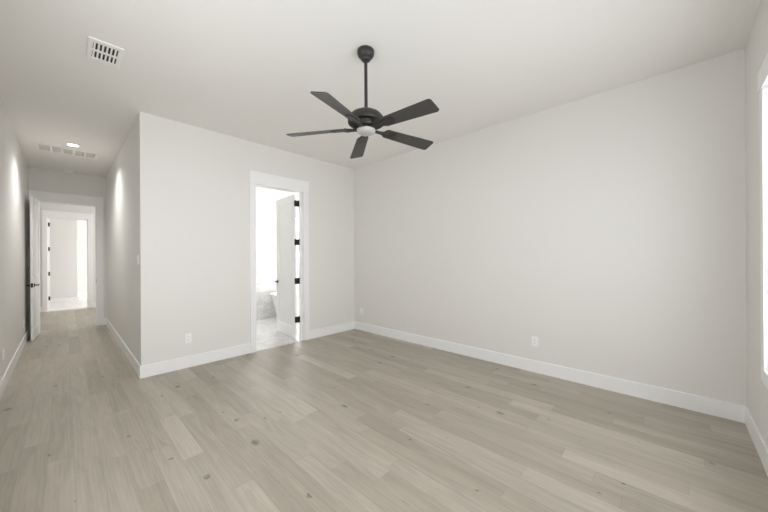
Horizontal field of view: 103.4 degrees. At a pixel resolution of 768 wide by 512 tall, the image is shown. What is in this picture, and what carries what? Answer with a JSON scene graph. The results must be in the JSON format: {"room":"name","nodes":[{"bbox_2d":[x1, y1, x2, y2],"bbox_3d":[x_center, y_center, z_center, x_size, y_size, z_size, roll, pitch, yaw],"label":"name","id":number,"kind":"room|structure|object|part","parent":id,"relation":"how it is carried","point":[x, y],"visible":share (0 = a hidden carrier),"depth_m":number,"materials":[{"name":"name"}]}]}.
{"room":"empty bedroom","nodes":[
{"label":"empty bedroom","id":0,"kind":"room"},
{"bbox_2d":[0,98,28,380],"bbox_3d":[-3.288,-0.134,2.402,8.946,3.048,0.140,0,0,44],"label":"wall","id":1,"kind":"structure","parent":0,"point":[14,244],"depth_m":3.81,"materials":[{"name":"white paint"}]},
{"bbox_2d":[0,326,29,398],"bbox_3d":[-3.232,1.320,2.463,8.932,0.140,0.014,0,0,44],"label":"baseboard","id":2,"kind":"structure","parent":1,"relation":"attached to","point":[3,383],"depth_m":3.68,"materials":[{"name":"white wood"}]},
{"bbox_2d":[48,218,76,298],"bbox_3d":[-11.107,-0.087,9.637,1.730,3.048,1.880,0,0,44],"label":"wall","id":3,"kind":"structure","parent":0,"point":[63,232],"depth_m":9.50,"materials":[{"name":"white paint"}]},
{"bbox_2d":[50,292,86,302],"bbox_3d":[-10.088,1.361,10.690,1.744,0.140,4.800,0,0,44],"label":"baseboard","id":4,"kind":"structure","parent":3,"relation":"attached to","point":[72,299],"depth_m":9.57,"materials":[{"name":"white wood"}]},
{"bbox_2d":[28,167,106,325],"bbox_3d":[-5.907,-0.118,6.228,0.120,3.048,4.100,0,0,44],"label":"wall","id":5,"kind":"structure","parent":0,"point":[44,180],"depth_m":5.94,"materials":[{"name":"white paint"}]},
{"bbox_2d":[26,195,39,340],"bbox_3d":[-6.112,0.189,5.319,0.152,2.413,0.800,0,0,-43],"label":"door","id":6,"kind":"structure","parent":5,"relation":"in","point":[34,285],"depth_m":5.21,"materials":[{"name":"white wood"}]},
{"bbox_2d":[28,190,103,333],"bbox_3d":[-6.177,0.096,5.941,0.168,2.624,1.007,0,0,44],"label":"trim","id":7,"kind":"structure","parent":5,"relation":"attached to","point":[44,197],"depth_m":6.18,"materials":[{"name":"white wood"}]},
{"bbox_2d":[40,202,95,306],"bbox_3d":[-8.017,-0.105,8.715,0.120,3.048,4.800,0,0,44],"label":"wall","id":8,"kind":"structure","parent":0,"point":[43,206],"depth_m":8.12,"materials":[{"name":"white paint"}]},
{"bbox_2d":[48,219,49,310],"bbox_3d":[-9.093,0.206,8.174,0.774,2.413,0.152,0,0,35],"label":"door","id":9,"kind":"structure","parent":8,"relation":"in","point":[48,219],"depth_m":7.97,"materials":[{"name":"white wood"}]},
{"bbox_2d":[42,210,92,311],"bbox_3d":[-8.515,0.110,8.189,0.168,2.624,0.948,0,0,44],"label":"trim","id":10,"kind":"structure","parent":8,"relation":"attached to","point":[46,214],"depth_m":8.08,"materials":[{"name":"white wood"}]},
{"bbox_2d":[77,220,86,292],"bbox_3d":[-10.132,-0.093,12.021,0.140,3.048,2.920,0,0,44],"label":"wall","id":11,"kind":"structure","parent":0,"point":[81,224],"depth_m":11.02,"materials":[{"name":"white paint"}]},
{"bbox_2d":[106,116,138,361],"bbox_3d":[-4.317,-0.128,5.021,4.087,3.048,0.140,0,0,44],"label":"wall","id":12,"kind":"structure","parent":0,"point":[122,267],"depth_m":4.39,"materials":[{"name":"white paint"}]},
{"bbox_2d":[106,318,140,377],"bbox_3d":[-4.267,1.326,4.875,4.107,0.140,0.014,0,0,44],"label":"baseboard","id":13,"kind":"structure","parent":12,"relation":"attached to","point":[135,364],"depth_m":4.26,"materials":[{"name":"white wood"}]},
{"bbox_2d":[138,112,354,365],"bbox_3d":[-1.678,-0.143,4.730,0.140,3.048,3.354,0,0,44],"label":"wall","id":14,"kind":"structure","parent":0,"point":[194,198],"depth_m":4.00,"materials":[{"name":"white paint"}]},
{"bbox_2d":[185,333,191,342],"bbox_3d":[-2.452,1.020,3.800,0.009,0.116,0.072,0,0,44],"label":"wall outlet","id":15,"kind":"object","parent":14,"relation":"attached to","point":[188,337],"visible":1,"depth_m":3.80,"materials":[{"name":"white plastic"}]},
{"bbox_2d":[140,321,354,378],"bbox_3d":[-1.667,1.311,4.621,0.014,0.140,3.228,0,0,44],"label":"baseboard","id":16,"kind":"structure","parent":14,"relation":"attached to","point":[153,369],"depth_m":3.96,"materials":[{"name":"white wood"}]},
{"bbox_2d":[249,170,309,352],"bbox_3d":[-1.646,0.069,4.763,0.188,2.624,0.981,0,0,44],"label":"trim","id":17,"kind":"structure","parent":14,"relation":"attached to","point":[256,179],"depth_m":4.87,"materials":[{"name":"white wood"}]},
{"bbox_2d":[275,194,299,338],"bbox_3d":[-1.718,0.162,5.331,0.152,2.413,0.812,0,0,-41],"label":"door","id":18,"kind":"structure","parent":14,"relation":"in","point":[286,281],"depth_m":5.29,"materials":[{"name":"white wood"}]},
{"bbox_2d":[256,187,298,277],"bbox_3d":[-2.885,-0.136,6.654,0.140,3.048,4.200,0,0,44],"label":"wall","id":19,"kind":"structure","parent":0,"point":[266,198],"depth_m":6.82,"materials":[{"name":"white paint"}]},
{"bbox_2d":[256,262,298,319],"bbox_3d":[-2.873,0.758,6.551,0.012,1.260,4.060,0,0,44],"label":"wall tile","id":20,"kind":"object","parent":19,"relation":"attached to","point":[265,271],"depth_m":6.78,"materials":[{"name":"tile"}]},
{"bbox_2d":[275,212,298,276],"bbox_3d":[-2.158,-0.291,7.424,0.145,1.490,1.140,0,0,44],"label":"window","id":21,"kind":"structure","parent":19,"relation":"in","point":[297,273],"depth_m":6.97,"materials":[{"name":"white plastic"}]},
{"bbox_2d":[0,0,761,177],"bbox_3d":[-4.409,-1.711,6.382,16.439,0.120,7.000,0,0,44],"label":"ceiling","id":22,"kind":"structure","parent":0,"point":[249,70],"depth_m":2.59,"materials":[{"name":"white paint"}]},
{"bbox_2d":[35,142,98,158],"bbox_3d":[-4.928,-1.643,4.738,0.370,0.010,0.670,0,0,44],"label":"ceiling vent","id":23,"kind":"object","parent":22,"relation":"in","point":[39,146],"visible":1,"depth_m":4.72,"materials":[{"name":"white metal"}]},
{"bbox_2d":[65,143,80,146],"bbox_3d":[-4.593,-1.647,4.481,0.160,0.006,0.160,0,0,44],"label":"recessed light","id":24,"kind":"object","parent":22,"relation":"in","point":[68,144],"visible":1,"depth_m":4.49,"materials":[{"name":"white plastic"}]},
{"bbox_2d":[86,36,123,68],"bbox_3d":[-2.279,-1.659,2.477,0.344,0.010,0.206,0,0,44],"label":"ceiling vent","id":25,"kind":"object","parent":22,"relation":"in","point":[100,51],"visible":1,"depth_m":2.47,"materials":[{"name":"white metal"}]},
{"bbox_2d":[286,45,438,158],"bbox_3d":[-0.113,-1.335,2.442,1.226,0.684,1.274,0,0,44],"label":"ceiling fan","id":26,"kind":"object","parent":22,"relation":"hanging from","point":[366,121],"visible":1,"depth_m":2.41,"materials":[{"name":"grey metal"}]},
{"bbox_3d":[-0.554,-1.024,2.510,0.488,0.056,0.133,0,0,6],"label":"blade","id":27,"kind":"part","parent":26,"relation":"part of","materials":[{"name":"black wood"}]},
{"bbox_3d":[-0.310,-1.025,2.092,0.133,0.056,0.488,0,0,24],"label":"blade","id":28,"kind":"part","parent":26,"relation":"part of","materials":[{"name":"black wood"}]},
{"bbox_3d":[-0.232,-1.026,2.870,0.133,0.056,0.488,0,0,-12],"label":"blade","id":29,"kind":"part","parent":26,"relation":"part of","materials":[{"name":"black wood"}]},
{"bbox_3d":[0.210,-1.028,2.676,0.488,0.056,0.133,0,0,-30],"label":"blade","id":30,"kind":"part","parent":26,"relation":"part of","materials":[{"name":"black wood"}]},
{"bbox_3d":[0.162,-1.028,2.195,0.488,0.056,0.133,0,0,42],"label":"blade","id":31,"kind":"part","parent":26,"relation":"part of","materials":[{"name":"black wood"}]},
{"bbox_2d":[0,296,767,511],"bbox_3d":[-4.372,1.426,6.364,15.989,0.061,6.400,0,0,44],"label":"floor","id":32,"kind":"structure","parent":0,"point":[354,420],"depth_m":2.31,"materials":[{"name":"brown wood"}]},
{"bbox_2d":[270,290,298,315],"bbox_3d":[-1.801,1.082,6.872,0.780,0.597,1.520,0,0,44],"label":"bathtub","id":33,"kind":"object","parent":32,"relation":"on","point":[273,295],"visible":0.1,"depth_m":6.40,"materials":[{"name":"white ceramic"}]},
{"bbox_2d":[354,48,746,405],"bbox_3d":[1.292,-0.161,4.125,4.999,3.048,0.140,0,0,44],"label":"wall","id":34,"kind":"structure","parent":0,"point":[607,229],"depth_m":3.20,"materials":[{"name":"white paint"}]},
{"bbox_2d":[532,336,537,346],"bbox_3d":[1.775,0.998,3.570,0.072,0.116,0.008,0,0,44],"label":"wall outlet","id":35,"kind":"object","parent":34,"relation":"attached to","point":[534,339],"visible":1,"depth_m":3.56,"materials":[{"name":"white plastic"}]},
{"bbox_2d":[355,322,746,422],"bbox_3d":[1.194,1.294,4.120,4.825,0.140,0.014,0,0,44],"label":"baseboard","id":36,"kind":"structure","parent":34,"relation":"attached to","point":[727,410],"depth_m":3.20,"materials":[{"name":"white wood"}]},
{"bbox_2d":[745,0,767,447],"bbox_3d":[1.481,-0.162,0.812,0.160,3.048,4.404,0,0,44],"label":"wall","id":37,"kind":"structure","parent":0,"point":[756,48],"depth_m":2.21,"materials":[{"name":"white paint"}]},
{"bbox_2d":[745,406,767,475],"bbox_3d":[1.470,1.292,0.917,0.014,0.140,4.250,0,0,44],"label":"baseboard","id":38,"kind":"structure","parent":37,"relation":"attached to","point":[762,450],"depth_m":2.10,"materials":[{"name":"white wood"}]},
{"bbox_2d":[758,53,767,388],"bbox_3d":[2.127,-0.195,1.510,0.184,2.005,1.153,0,0,44],"label":"window","id":39,"kind":"structure","parent":37,"relation":"in","point":[763,72],"depth_m":1.92,"materials":[{"name":"white plastic"}]}
]}

